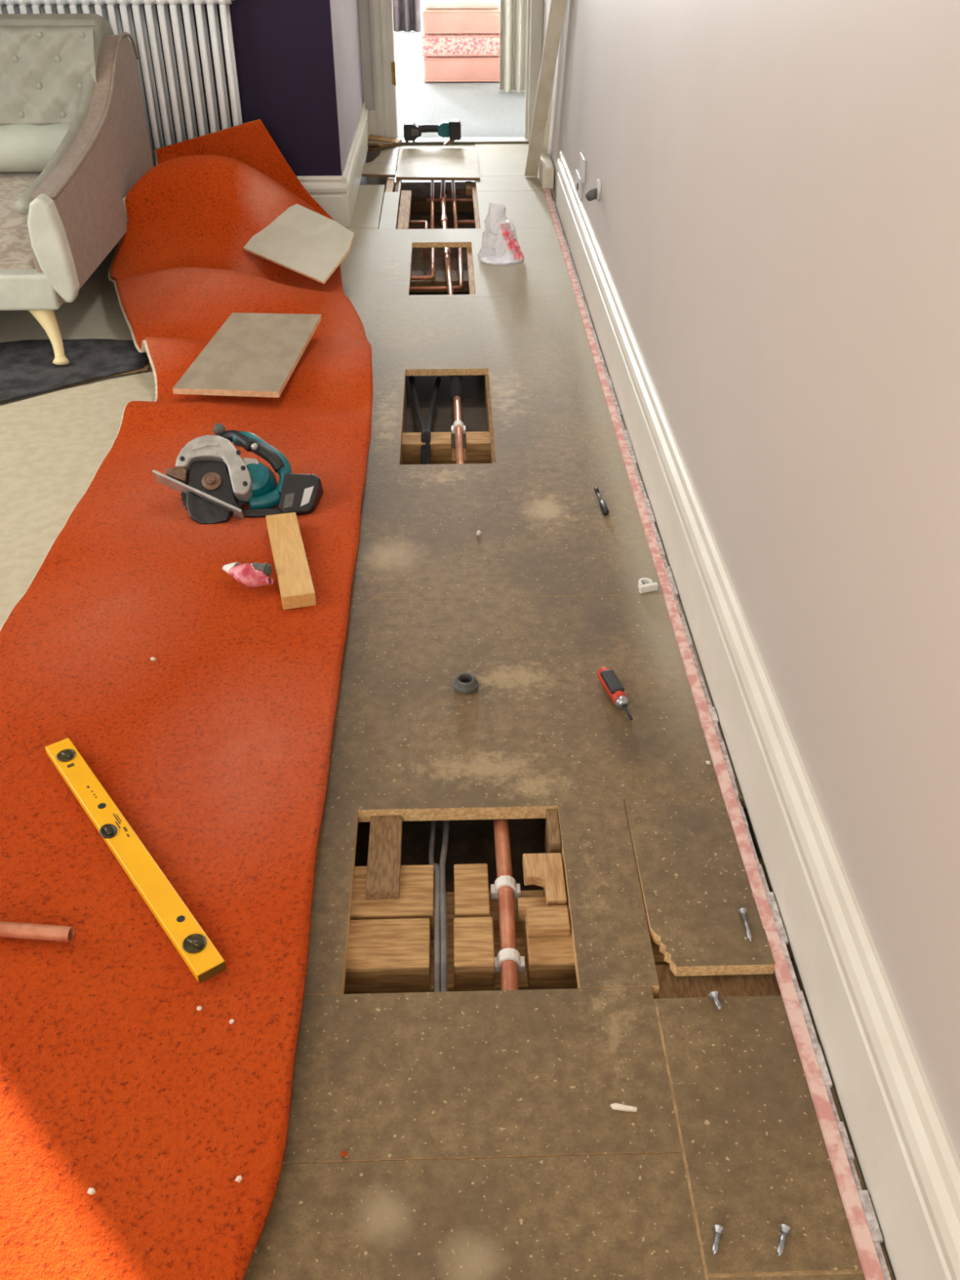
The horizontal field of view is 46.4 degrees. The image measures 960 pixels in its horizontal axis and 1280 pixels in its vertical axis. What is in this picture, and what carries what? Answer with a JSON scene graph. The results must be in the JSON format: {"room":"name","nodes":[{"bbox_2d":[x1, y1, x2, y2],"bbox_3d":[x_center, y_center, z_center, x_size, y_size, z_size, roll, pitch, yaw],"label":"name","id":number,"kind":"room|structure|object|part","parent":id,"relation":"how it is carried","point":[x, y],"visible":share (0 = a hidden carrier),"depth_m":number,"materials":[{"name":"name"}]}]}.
{"room":"building under construction","nodes":[
{"label":"building under construction","id":0,"kind":"room"},
{"bbox_2d":[19,0,342,176],"bbox_3d":[-1.877,-2.781,4.367,2.548,2.750,0.155,-1,36,-1],"label":"wall","id":1,"kind":"structure","parent":0,"point":[283,49],"depth_m":4.63,"materials":[{"name":"paint"}]},
{"bbox_2d":[296,175,349,227],"bbox_3d":[-1.863,-1.901,4.886,2.569,0.214,0.026,-1,36,-1],"label":"baseboard","id":2,"kind":"structure","parent":1,"relation":"attached to","point":[327,191],"depth_m":4.89,"materials":[{"name":"white paint"}]},
{"bbox_2d":[329,0,368,185],"bbox_3d":[-0.729,-3.252,5.026,0.210,2.750,1.703,-1,36,-1],"label":"wall","id":3,"kind":"structure","parent":0,"point":[344,14],"depth_m":5.20,"materials":[{"name":"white paint"}]},
{"bbox_2d":[342,101,368,226],"bbox_3d":[-0.610,-2.417,5.608,0.026,0.214,1.714,-1,36,-1],"label":"baseboard","id":4,"kind":"structure","parent":3,"relation":"attached to","point":[357,156],"depth_m":5.44,"materials":[{"name":"white paint"}]},
{"bbox_2d":[358,0,388,184],"bbox_3d":[-0.200,-3.791,5.780,1.400,2.750,0.120,-1,36,-1],"label":"wall","id":5,"kind":"structure","parent":0,"point":[363,5],"depth_m":6.14,"materials":[{"name":"paint"}]},
{"bbox_2d":[361,58,364,83],"bbox_3d":[-0.718,-3.125,6.155,0.152,0.120,0.014,-1,36,-1],"label":"light switch","id":6,"kind":"object","parent":5,"relation":"attached to","point":[362,59],"visible":0.09,"depth_m":6.15,"materials":[{"name":"grey plastic"}]},
{"bbox_2d":[368,109,376,135],"bbox_3d":[-0.608,-2.897,6.318,0.040,0.170,0.020,-1,36,-1],"label":"baseboard","id":7,"kind":"structure","parent":5,"relation":"attached to","point":[371,117],"depth_m":6.30,"materials":[{"name":"white paint"}]},
{"bbox_2d":[368,0,395,137],"bbox_3d":[-0.526,-3.681,5.756,0.124,2.100,0.028,-1,36,-1],"label":"trim","id":8,"kind":"structure","parent":5,"relation":"attached to","point":[383,81],"depth_m":6.14,"materials":[{"name":"white paint"}]},
{"bbox_2d":[388,0,398,138],"bbox_3d":[-0.504,-3.707,5.835,0.063,2.050,0.152,-1,36,-1],"label":"trim","id":9,"kind":"structure","parent":5,"relation":"attached to","point":[390,2],"depth_m":6.14,"materials":[{"name":"white paint"}]},
{"bbox_2d":[397,137,528,142],"bbox_3d":[-0.100,-2.849,6.383,0.742,0.008,0.100,-1,36,-1],"label":"trim","id":10,"kind":"structure","parent":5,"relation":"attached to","point":[468,140],"depth_m":6.37,"materials":[{"name":"white paint"}]},
{"bbox_2d":[0,27,894,1279],"bbox_3d":[-0.697,-1.700,5.000,4.900,0.254,13.350,-1,36,-1],"label":"floor","id":11,"kind":"structure","parent":0,"point":[477,1126],"depth_m":1.92,"materials":[{"name":"wood"}]},
{"bbox_3d":[-2.130,-1.401,4.388,1.996,0.022,1.410,-1,36,-1],"label":"panel","id":12,"kind":"part","parent":11,"relation":"part of","materials":[{"name":"beige carpet"}]},
{"bbox_3d":[-2.084,-0.484,3.105,1.996,0.022,1.735,-1,36,-1],"label":"panel","id":13,"kind":"part","parent":11,"relation":"part of","materials":[{"name":"beige carpet"}]},
{"bbox_2d":[0,338,148,401],"bbox_3d":[-1.788,-0.725,3.392,1.411,0.025,0.963,-1,36,-1],"label":"rug","id":14,"kind":"object","parent":11,"relation":"on","point":[27,366],"visible":0.88,"depth_m":3.65,"materials":[{"name":"black carpet"}]},
{"bbox_2d":[0,13,153,364],"bbox_3d":[-2.084,-1.640,3.945,1.586,0.867,1.466,-1,36,-1],"label":"sofa","id":15,"kind":"object","parent":11,"relation":"on","point":[74,138],"visible":0.96,"depth_m":4.04,"materials":[{"name":"beige fabric"}]},
{"bbox_2d":[0,172,41,269],"bbox_3d":[-2.136,-1.437,3.878,1.460,0.139,1.003,-1,36,-1],"label":"seat cushion","id":16,"kind":"object","parent":15,"relation":"on","point":[16,251],"depth_m":3.75,"materials":[{"name":"beige fabric"}]},
{"bbox_3d":[-1.404,-1.002,3.615,0.102,0.213,0.163,-13,38,-18],"label":"leg","id":17,"kind":"part","parent":15,"relation":"part of","materials":[{"name":"beige paint"}]},
{"bbox_3d":[-2.145,-2.030,4.334,1.485,0.685,0.367,-1,36,-1],"label":"frame","id":18,"kind":"part","parent":15,"relation":"part of","materials":[{"name":"beige fabric"}]},
{"bbox_3d":[-1.370,-1.717,3.956,0.085,0.615,1.390,-1,36,-1],"label":"arm panel","id":19,"kind":"part","parent":15,"relation":"part of","materials":[{"name":"fabric"}]},
{"bbox_2d":[0,371,155,628],"bbox_3d":[-1.903,0.594,1.571,2.150,0.006,4.975,-1,36,-1],"label":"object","id":20,"kind":"object","parent":11,"relation":"on","point":[53,445],"visible":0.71,"depth_m":3.09,"materials":[{"name":"beige carpet"}]},
{"bbox_2d":[0,119,373,1279],"bbox_3d":[-0.796,-0.141,2.200,1.042,0.456,6.188,-1,36,-1],"label":"carpet","id":21,"kind":"object","parent":20,"relation":"on","point":[215,750],"visible":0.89,"depth_m":2.01,"materials":[{"name":"orange carpet"}]},
{"bbox_2d":[0,921,74,942],"bbox_3d":[-0.831,0.436,1.719,0.420,0.023,0.023,3,36,4],"label":"tube","id":22,"kind":"object","parent":21,"relation":"on","point":[7,929],"visible":1,"depth_m":1.70,"materials":[{"name":"orange metal"}]},
{"bbox_2d":[87,1187,95,1195],"bbox_3d":[-0.481,0.683,1.387,0.009,0.008,0.009,-1,36,-1],"label":"crumb","id":23,"kind":"object","parent":21,"relation":"on","point":[91,1191],"visible":1,"depth_m":1.39,"materials":[{"name":"white"}]},
{"bbox_2d":[44,737,226,983],"bbox_3d":[-0.586,0.338,1.847,0.049,0.026,0.635,-24,42,-29],"label":"spirit level","id":24,"kind":"object","parent":21,"relation":"on","point":[204,961],"visible":1,"depth_m":1.80,"materials":[{"name":"yellow paint"}]},
{"bbox_2d":[196,1005,202,1010],"bbox_3d":[-0.402,0.528,1.605,0.008,0.007,0.007,-1,36,-1],"label":"crumb","id":25,"kind":"object","parent":21,"relation":"on","point":[198,1008],"visible":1,"depth_m":1.60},
{"bbox_2d":[228,1018,234,1024],"bbox_3d":[-0.351,0.539,1.584,0.007,0.007,0.007,21,41,27],"label":"crumb","id":26,"kind":"object","parent":21,"relation":"on","point":[231,1021],"visible":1,"depth_m":1.58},
{"bbox_2d":[151,422,323,524],"bbox_3d":[-0.607,-0.390,2.801,0.398,0.207,0.253,13,37,17],"label":"saw","id":27,"kind":"object","parent":21,"relation":"on","point":[213,480],"visible":0.94,"depth_m":2.79,"materials":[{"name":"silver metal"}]},
{"bbox_3d":[-0.697,-0.358,2.780,0.255,0.113,0.034,13,37,17],"label":"plate","id":28,"kind":"part","parent":27,"relation":"part of","materials":[{"name":"silver metal"}]},
{"bbox_3d":[-0.665,-0.371,2.801,0.165,0.002,0.169,-1,70,-1],"label":"blade","id":29,"kind":"part","parent":27,"relation":"part of","materials":[{"name":"black metal"}]},
{"bbox_3d":[-0.665,-0.536,2.859,0.032,0.036,0.031,-1,71,-1],"label":"knob","id":30,"kind":"part","parent":27,"relation":"part of","materials":[{"name":"grey plastic"}]},
{"bbox_3d":[-0.617,-0.508,2.848,0.112,0.040,0.044,20,40,26],"label":"handle","id":31,"kind":"part","parent":27,"relation":"part of","materials":[{"name":"black plastic"}]},
{"bbox_3d":[-0.551,-0.447,2.834,0.150,0.050,0.177,-1,71,-1],"label":"handle","id":32,"kind":"part","parent":27,"relation":"part of","materials":[{"name":"teal plastic"}]},
{"bbox_3d":[-0.536,-0.351,2.809,0.083,0.040,0.058,-1,71,-1],"label":"arm","id":33,"kind":"part","parent":27,"relation":"part of","materials":[{"name":"teal plastic"}]},
{"bbox_3d":[-0.475,-0.346,2.782,0.027,0.003,0.043,-1,71,-1],"label":"label plate","id":34,"kind":"part","parent":27,"relation":"part of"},
{"bbox_3d":[-0.430,-0.357,2.787,0.032,0.003,0.056,-1,71,-1],"label":"label plate","id":35,"kind":"part","parent":27,"relation":"part of","materials":[{"name":"white plastic"}]},
{"bbox_2d":[235,1174,242,1182],"bbox_3d":[-0.300,0.669,1.390,0.009,0.007,0.006,-21,41,-27],"label":"crumb","id":36,"kind":"object","parent":21,"relation":"on","point":[238,1179],"visible":1,"depth_m":1.39,"materials":[{"name":"white"}]},
{"bbox_2d":[222,562,271,586],"bbox_3d":[-0.523,-0.152,2.497,0.128,0.049,0.064,14,38,19],"label":"packet","id":37,"kind":"object","parent":21,"relation":"on","point":[255,574],"visible":1,"depth_m":2.48,"materials":[{"name":"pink plastic"}]},
{"bbox_2d":[173,312,321,397],"bbox_3d":[-0.707,-0.893,3.447,0.315,0.110,0.501,6,36,8],"label":"board offcut","id":38,"kind":"object","parent":21,"relation":"on","point":[251,354],"visible":1,"depth_m":3.41,"materials":[{"name":"beige wood"}]},
{"bbox_2d":[266,512,315,609],"bbox_3d":[-0.437,-0.188,2.574,0.072,0.034,0.370,-8,36,-11],"label":"timber offcut","id":39,"kind":"object","parent":21,"relation":"on","point":[296,589],"visible":1,"depth_m":2.53,"materials":[{"name":"beige wood"}]},
{"bbox_2d":[243,204,354,284],"bbox_3d":[-0.647,-1.481,4.158,0.506,0.145,0.280,28,44,33],"label":"board offcut","id":40,"kind":"object","parent":21,"relation":"on","point":[301,240],"visible":1,"depth_m":4.14,"materials":[{"name":"beige wood"}]},
{"bbox_2d":[62,364,148,388],"bbox_3d":[-1.214,-0.861,3.601,0.289,0.002,0.124,-19,40,-25],"label":"rug edge","id":41,"kind":"object","parent":11,"relation":"on","point":[145,368],"visible":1,"depth_m":3.59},
{"bbox_2d":[0,0,242,166],"bbox_3d":[-1.811,-2.168,4.638,1.692,0.936,0.130,-1,36,-1],"label":"radiator","id":42,"kind":"object","parent":11,"relation":"on","point":[6,6],"visible":0.2,"depth_m":4.50,"materials":[{"name":"white metal"}]},
{"bbox_2d":[340,1151,346,1157],"bbox_3d":[-0.178,0.671,1.462,0.008,0.008,0.008,-27,44,-33],"label":"tuft","id":43,"kind":"object","parent":11,"relation":"on","point":[344,1153],"visible":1,"depth_m":1.46,"materials":[{"name":"orange carpet"}]},
{"bbox_3d":[-0.800,-1.808,4.959,0.695,0.022,0.025,-1,36,-1],"label":"panel","id":44,"kind":"part","parent":11,"relation":"part of","materials":[{"name":"beige wood"}]},
{"bbox_3d":[-0.527,-2.043,5.287,0.125,0.022,0.755,-1,36,-1],"label":"panel","id":45,"kind":"part","parent":11,"relation":"part of","materials":[{"name":"beige wood"}]},
{"bbox_2d":[361,147,399,177],"bbox_3d":[-0.539,-2.536,5.946,0.199,0.020,0.590,-1,36,-1],"label":"board","id":46,"kind":"object","parent":11,"relation":"on","point":[384,165],"visible":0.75,"depth_m":5.85,"materials":[{"name":"beige wood"}]},
{"bbox_2d":[368,140,393,146],"bbox_3d":[-0.564,-2.768,6.246,0.163,0.019,0.060,5,36,7],"label":"lath","id":47,"kind":"object","parent":11,"relation":"on","point":[370,143],"visible":0.64,"depth_m":6.22,"materials":[{"name":"brown wood"}]},
{"bbox_2d":[377,142,399,148],"bbox_3d":[-0.509,-2.756,6.238,0.126,0.019,0.040,-19,40,-24],"label":"lath","id":48,"kind":"object","parent":11,"relation":"on","point":[380,146],"visible":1,"depth_m":6.21,"materials":[{"name":"brown wood"}]},
{"bbox_2d":[368,134,402,145],"bbox_3d":[-0.549,-2.807,6.287,0.205,0.030,0.090,9,37,13],"label":"lath","id":49,"kind":"object","parent":48,"relation":"on","point":[372,138],"visible":0.64,"depth_m":6.27,"materials":[{"name":"brown wood"}]},
{"bbox_3d":[-0.325,-0.680,3.380,1.532,0.022,2.052,-1,36,-1],"label":"panel","id":50,"kind":"part","parent":11,"relation":"part of","materials":[{"name":"wood"}]},
{"bbox_2d":[396,220,427,259],"bbox_3d":[-0.372,-1.847,5.164,0.262,0.017,0.568,-1,36,-1],"label":"copper pipe","id":51,"kind":"object","parent":11,"relation":"in","point":[411,222],"visible":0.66,"depth_m":5.38,"materials":[{"name":"orange metal"}]},
{"bbox_2d":[408,375,426,464],"bbox_3d":[-0.181,-0.597,3.379,0.044,0.100,1.002,-2,36,-3],"label":"cable","id":52,"kind":"object","parent":11,"relation":"on","point":[412,384],"visible":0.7,"depth_m":3.45,"materials":[{"name":"black plastic"}]},
{"bbox_3d":[-0.336,-2.657,6.155,0.628,0.022,0.560,-1,36,-1],"label":"panel","id":53,"kind":"part","parent":11,"relation":"part of","materials":[{"name":"beige wood"}]},
{"bbox_2d":[410,247,435,279],"bbox_3d":[-0.371,-1.684,4.913,0.347,0.018,0.629,-1,36,-1],"label":"copper pipe","id":54,"kind":"object","parent":11,"relation":"in","point":[432,275],"visible":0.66,"depth_m":4.71,"materials":[{"name":"orange metal"}]},
{"bbox_2d":[403,119,461,145],"bbox_3d":[-0.264,-2.817,6.216,0.316,0.122,0.072,-1,36,-1],"label":"cordless drill","id":55,"kind":"object","parent":11,"relation":"on","point":[451,128],"visible":1,"depth_m":6.18,"materials":[{"name":"black plastic"}]},
{"bbox_3d":[-0.358,-2.803,6.183,0.040,0.040,0.004,-1,36,-1],"label":"plate","id":56,"kind":"part","parent":55,"relation":"part of","materials":[{"name":"grey metal"}]},
{"bbox_2d":[430,180,434,228],"bbox_3d":[-0.243,-2.257,5.706,0.017,0.017,1.680,-1,36,-2],"label":"copper pipe","id":57,"kind":"object","parent":11,"relation":"in","point":[432,210],"visible":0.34,"depth_m":5.53,"materials":[{"name":"metal"}]},
{"bbox_2d":[425,377,440,464],"bbox_3d":[-0.149,-0.598,3.379,0.030,0.102,1.002,0,36,0],"label":"cable","id":58,"kind":"object","parent":11,"relation":"on","point":[429,420],"visible":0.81,"depth_m":3.43,"materials":[{"name":"black plastic"}]},
{"bbox_2d":[428,820,439,991],"bbox_3d":[-0.074,0.465,1.867,0.026,0.083,0.901,-1,36,-1],"label":"cable","id":59,"kind":"object","parent":11,"relation":"on","point":[433,823],"visible":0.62,"depth_m":1.83,"materials":[{"name":"grey plastic"}]},
{"bbox_2d":[409,247,463,291],"bbox_3d":[-0.310,-1.646,4.902,0.467,0.018,0.694,-1,36,-1],"label":"copper pipe","id":60,"kind":"object","parent":11,"relation":"attached to","point":[460,286],"visible":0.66,"depth_m":4.63,"materials":[{"name":"orange metal"}]},
{"bbox_2d":[395,147,479,180],"bbox_3d":[-0.222,-2.514,5.914,0.424,0.020,0.645,-1,36,-1],"label":"board","id":61,"kind":"object","parent":11,"relation":"on","point":[454,163],"visible":1,"depth_m":5.88,"materials":[{"name":"beige wood"}]},
{"bbox_2d":[439,820,449,991],"bbox_3d":[-0.058,0.461,1.864,0.021,0.074,0.901,0,36,-1],"label":"cable","id":62,"kind":"object","parent":11,"relation":"on","point":[443,929],"visible":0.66,"depth_m":1.82,"materials":[{"name":"grey plastic"}]},
{"bbox_2d":[440,180,453,294],"bbox_3d":[-0.163,-1.940,5.248,0.045,0.032,3.000,-1,36,-2],"label":"copper pipe","id":63,"kind":"object","parent":11,"relation":"attached to","point":[446,251],"visible":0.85,"depth_m":4.90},
{"bbox_2d":[426,198,472,201],"bbox_3d":[-0.023,-2.249,5.726,0.500,0.017,0.017,0,36,0],"label":"copper pipe","id":64,"kind":"object","parent":11,"relation":"in","point":[428,199],"visible":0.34,"depth_m":5.72,"materials":[{"name":"brown metal"}]},
{"bbox_2d":[451,180,457,228],"bbox_3d":[-0.133,-2.259,5.709,0.017,0.017,1.680,-1,36,-2],"label":"copper pipe","id":65,"kind":"object","parent":11,"relation":"in","point":[455,213],"visible":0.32,"depth_m":5.55,"materials":[{"name":"brown metal"}]},
{"bbox_2d":[444,190,466,193],"bbox_3d":[0.012,-2.346,5.861,0.420,0.017,0.017,-1,36,-1],"label":"copper pipe","id":66,"kind":"object","parent":11,"relation":"in","point":[446,191],"visible":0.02,"depth_m":5.85,"materials":[{"name":"brown metal"}]},
{"bbox_2d":[449,375,466,463],"bbox_3d":[-0.069,-0.711,3.486,0.045,0.043,1.500,-1,36,-1],"label":"copper pipe","id":67,"kind":"object","parent":11,"relation":"in","point":[458,428],"visible":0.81,"depth_m":3.42,"materials":[{"name":"orange metal"}]},
{"bbox_2d":[423,56,499,82],"bbox_3d":[-0.128,-4.152,8.075,0.546,0.160,0.531,-1,36,-1],"label":"floor cushion","id":68,"kind":"object","parent":11,"relation":"on","point":[437,68],"visible":0.64,"depth_m":7.86,"materials":[{"name":"pink fabric"}]},
{"bbox_2d":[421,28,499,57],"bbox_3d":[-0.131,-4.275,7.987,0.561,0.138,0.531,-1,36,-1],"label":"floor cushion","id":69,"kind":"object","parent":68,"relation":"on","point":[433,45],"visible":0.64,"depth_m":7.77,"materials":[{"name":"pink fabric"}]},
{"bbox_2d":[422,4,500,34],"bbox_3d":[-0.128,-4.393,7.903,0.546,0.148,0.531,-1,36,-1],"label":"floor cushion","id":70,"kind":"object","parent":69,"relation":"on","point":[435,21],"visible":0.68,"depth_m":7.69,"materials":[{"name":"pink fabric"}]},
{"bbox_2d":[423,0,499,8],"bbox_3d":[-0.130,-4.504,7.818,0.520,0.130,0.480,-1,36,-1],"label":"bedding","id":71,"kind":"object","parent":70,"relation":"on","point":[428,4],"visible":1,"depth_m":7.64,"materials":[{"name":"white fabric"}]},
{"bbox_3d":[-0.368,-1.542,4.586,1.532,0.022,0.910,-1,36,-1],"label":"panel","id":72,"kind":"part","parent":11,"relation":"part of","materials":[{"name":"beige wood"}]},
{"bbox_2d":[453,672,478,694],"bbox_3d":[-0.029,0.086,2.267,0.052,0.024,0.052,-1,36,-1],"label":"pipe fitting","id":73,"kind":"object","parent":11,"relation":"on","point":[465,683],"visible":1,"depth_m":2.26,"materials":[{"name":"grey rubber"}]},
{"bbox_2d":[457,220,475,223],"bbox_3d":[0.064,-2.015,5.399,0.350,0.017,0.017,-1,36,-1],"label":"copper pipe","id":74,"kind":"object","parent":11,"relation":"in","point":[458,221],"visible":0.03,"depth_m":5.39,"materials":[{"name":"brown metal"}]},
{"bbox_3d":[-0.041,-2.000,5.228,0.832,0.022,0.644,-1,36,-1],"label":"panel","id":75,"kind":"part","parent":11,"relation":"part of","materials":[{"name":"beige wood"}]},
{"bbox_3d":[-0.344,1.388,0.485,1.288,0.022,2.396,-1,36,-1],"label":"panel","id":76,"kind":"part","parent":11,"relation":"part of","materials":[{"name":"brown wood"}]},
{"bbox_3d":[-0.022,-2.277,5.615,0.767,0.022,0.298,-1,36,-1],"label":"panel","id":77,"kind":"part","parent":11,"relation":"part of","materials":[{"name":"beige wood"}]},
{"bbox_3d":[-0.383,0.615,1.566,1.288,0.022,0.260,-1,36,-1],"label":"panel","id":78,"kind":"part","parent":11,"relation":"part of","materials":[{"name":"brown wood"}]},
{"bbox_2d":[477,202,524,265],"bbox_3d":[0.086,-1.638,4.517,0.192,0.215,0.131,-1,36,-1],"label":"plastic bag","id":79,"kind":"object","parent":11,"relation":"on","point":[500,245],"visible":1,"depth_m":4.52,"materials":[{"name":"white plastic"}]},
{"bbox_3d":[0.164,-2.600,6.068,0.362,0.022,0.796,-1,36,-1],"label":"panel","id":80,"kind":"part","parent":11,"relation":"part of","materials":[{"name":"beige wood"}]},
{"bbox_2d":[489,818,524,990],"bbox_3d":[0.044,0.450,1.860,0.053,0.039,1.300,-1,36,-1],"label":"copper pipe","id":81,"kind":"object","parent":11,"relation":"attached to","point":[508,962],"visible":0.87,"depth_m":1.85,"materials":[{"name":"orange metal"}]},
{"bbox_3d":[-0.280,0.230,2.112,1.532,0.030,1.067,-1,36,-1],"label":"panel","id":82,"kind":"part","parent":11,"relation":"part of","materials":[{"name":"brown wood"}]},
{"bbox_2d":[517,897,546,921],"bbox_3d":[0.163,0.450,1.879,0.200,0.040,0.040,-1,36,-1],"label":"wood block","id":83,"kind":"object","parent":11,"relation":"attached to","point":[522,902],"visible":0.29,"depth_m":1.86,"materials":[{"name":"brown wood"}]},
{"bbox_2d":[524,0,566,176],"bbox_3d":[0.301,-2.566,5.179,0.067,0.956,0.690,-4,36,-6],"label":"plank","id":84,"kind":"object","parent":11,"relation":"on","point":[557,7],"visible":1,"depth_m":5.16,"materials":[{"name":"beige wood"}]},
{"bbox_2d":[537,151,554,189],"bbox_3d":[0.329,-2.371,5.640,0.054,0.100,0.389,-1,36,-1],"label":"block","id":85,"kind":"object","parent":11,"relation":"on","point":[546,169],"visible":0.77,"depth_m":5.51,"materials":[{"name":"beige wood"}]},
{"bbox_2d":[541,71,555,152],"bbox_3d":[0.333,-2.715,5.277,0.045,0.881,0.489,-1,36,-2],"label":"plank","id":86,"kind":"object","parent":85,"relation":"on","point":[545,143],"visible":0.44,"depth_m":5.59,"materials":[{"name":"beige wood"}]},
{"bbox_2d":[594,486,608,515],"bbox_3d":[0.314,-0.362,2.901,0.016,0.018,0.142,-3,36,-5],"label":"screwdriver","id":87,"kind":"object","parent":11,"relation":"on","point":[602,504],"visible":1,"depth_m":2.87,"materials":[{"name":"black plastic"}]},
{"bbox_2d":[597,666,632,720],"bbox_3d":[0.272,0.107,2.230,0.030,0.032,0.158,-9,37,-12],"label":"screwdriver","id":88,"kind":"object","parent":11,"relation":"on","point":[608,678],"visible":1,"depth_m":2.22,"materials":[{"name":"red plastic"}]},
{"bbox_3d":[0.265,0.092,2.252,0.030,0.031,0.103,-9,37,-12],"label":"handle","id":89,"kind":"part","parent":88,"relation":"part of","materials":[{"name":"red plastic"}]},
{"bbox_2d":[609,1102,637,1111],"bbox_3d":[0.195,0.633,1.517,0.036,0.005,0.009,4,36,6],"label":"wood splinter","id":90,"kind":"object","parent":11,"relation":"on","point":[616,1106],"visible":1,"depth_m":1.51,"materials":[{"name":"paint"}]},
{"bbox_2d":[637,577,657,593],"bbox_3d":[0.380,-0.127,2.569,0.044,0.018,0.038,-11,37,-15],"label":"bracket","id":91,"kind":"object","parent":11,"relation":"on","point":[645,584],"visible":1,"depth_m":2.56,"materials":[{"name":"white plastic"}]},
{"bbox_2d":[624,796,775,976],"bbox_3d":[0.355,0.398,1.860,0.180,0.023,0.376,-1,34,-1],"label":"floor panel","id":92,"kind":"object","parent":11,"relation":"on","point":[694,881],"visible":0.97,"depth_m":1.83,"materials":[{"name":"brown wood"}]},
{"bbox_2d":[737,907,751,942],"bbox_3d":[0.418,0.449,1.759,0.015,0.015,0.061,-1,36,-1],"label":"screw","id":93,"kind":"object","parent":92,"relation":"on","point":[742,911],"visible":1,"depth_m":1.76,"materials":[{"name":"metal"}]},
{"bbox_2d":[707,991,721,1009],"bbox_3d":[0.349,0.533,1.649,0.018,0.018,0.027,-6,36,-8],"label":"screw","id":94,"kind":"object","parent":11,"relation":"on","point":[714,995],"visible":1,"depth_m":1.65,"materials":[{"name":"metal"}]},
{"bbox_2d":[711,1224,724,1254],"bbox_3d":[0.289,0.734,1.367,0.016,0.017,0.033,11,37,15],"label":"screw","id":95,"kind":"object","parent":11,"relation":"on","point":[718,1230],"visible":1,"depth_m":1.37,"materials":[{"name":"metal"}]},
{"bbox_2d":[543,188,896,1279],"bbox_3d":[0.437,-0.079,2.510,0.036,0.009,7.350,-1,36,-1],"label":"strip","id":96,"kind":"object","parent":11,"relation":"on","point":[864,1224],"visible":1,"depth_m":1.82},
{"bbox_3d":[0.388,0.653,1.513,0.240,0.022,0.393,-1,36,-1],"label":"panel","id":97,"kind":"part","parent":11,"relation":"part of","materials":[{"name":"brown wood"}]},
{"bbox_2d":[776,1223,791,1256],"bbox_3d":[0.369,0.735,1.367,0.016,0.017,0.037,15,38,19],"label":"screw","id":98,"kind":"object","parent":11,"relation":"on","point":[784,1229],"visible":1,"depth_m":1.37,"materials":[{"name":"metal"}]},
{"bbox_3d":[0.426,1.421,0.439,0.240,0.022,2.238,-1,36,-1],"label":"panel","id":99,"kind":"part","parent":11,"relation":"part of","materials":[{"name":"brown wood"}]},
{"bbox_2d":[420,0,500,27],"bbox_3d":[-0.188,-6.651,9.596,3.800,2.530,0.150,-1,36,-1],"label":"wall","id":100,"kind":"structure","parent":0,"point":[421,1],"depth_m":10.17,"materials":[{"name":"paint"}]},
{"bbox_2d":[542,0,959,1160],"bbox_3d":[0.520,-1.282,2.268,0.120,2.750,8.550,-1,36,-1],"label":"wall","id":101,"kind":"structure","parent":0,"point":[775,222],"depth_m":1.58,"materials":[{"name":"white paint"}]},
{"bbox_2d":[524,0,543,142],"bbox_3d":[0.295,-3.709,5.838,0.080,2.050,0.190,-1,36,-1],"label":"trim","id":102,"kind":"structure","parent":101,"relation":"attached to","point":[535,7],"depth_m":6.11,"materials":[{"name":"white paint"}]},
{"bbox_2d":[574,168,582,199],"bbox_3d":[0.391,-1.811,4.449,0.018,0.076,0.160,-1,36,-1],"label":"socket plate","id":103,"kind":"object","parent":101,"relation":"attached to","point":[578,184],"visible":0.96,"depth_m":4.41,"materials":[{"name":"grey plastic"}]},
{"bbox_2d":[578,151,586,183],"bbox_3d":[0.397,-1.830,4.338,0.010,0.085,0.140,-1,36,-1],"label":"socket plate","id":104,"kind":"object","parent":101,"relation":"attached to","point":[582,170],"visible":1,"depth_m":4.30,"materials":[{"name":"grey plastic"}]},
{"bbox_2d":[585,179,601,201],"bbox_3d":[0.392,-1.562,3.890,0.051,0.070,0.070,-1,36,-1],"label":"outlet","id":105,"kind":"object","parent":101,"relation":"attached to","point":[594,193],"visible":1,"depth_m":3.88,"materials":[{"name":"grey plastic"}]},
{"bbox_2d":[555,151,959,1279],"bbox_3d":[0.466,-0.090,2.325,0.026,0.243,7.060,-1,36,-1],"label":"baseboard","id":106,"kind":"structure","parent":101,"relation":"attached to","point":[909,1162],"depth_m":1.68,"materials":[{"name":"white paint"}]},
{"bbox_3d":[-0.120,-6.356,6.920,3.800,0.100,4.850,-1,36,-1],"label":"ceiling","id":107,"kind":"structure","parent":0,"visible":0},
{"bbox_2d":[392,0,421,32],"bbox_3d":[-0.802,-6.421,9.284,0.550,2.442,0.135,-1,36,-1],"label":"curtain","id":108,"kind":"object","parent":107,"relation":"hanging from","point":[406,13],"visible":0.42,"depth_m":9.92,"materials":[{"name":"grey fabric"}]},
{"bbox_2d":[499,0,527,92],"bbox_3d":[0.275,-4.731,6.915,0.285,2.440,0.108,-1,36,-1],"label":"curtain","id":109,"kind":"object","parent":107,"relation":"hanging from","point":[513,13],"visible":0.64,"depth_m":7.46,"materials":[{"name":"beige fabric"}]}
]}

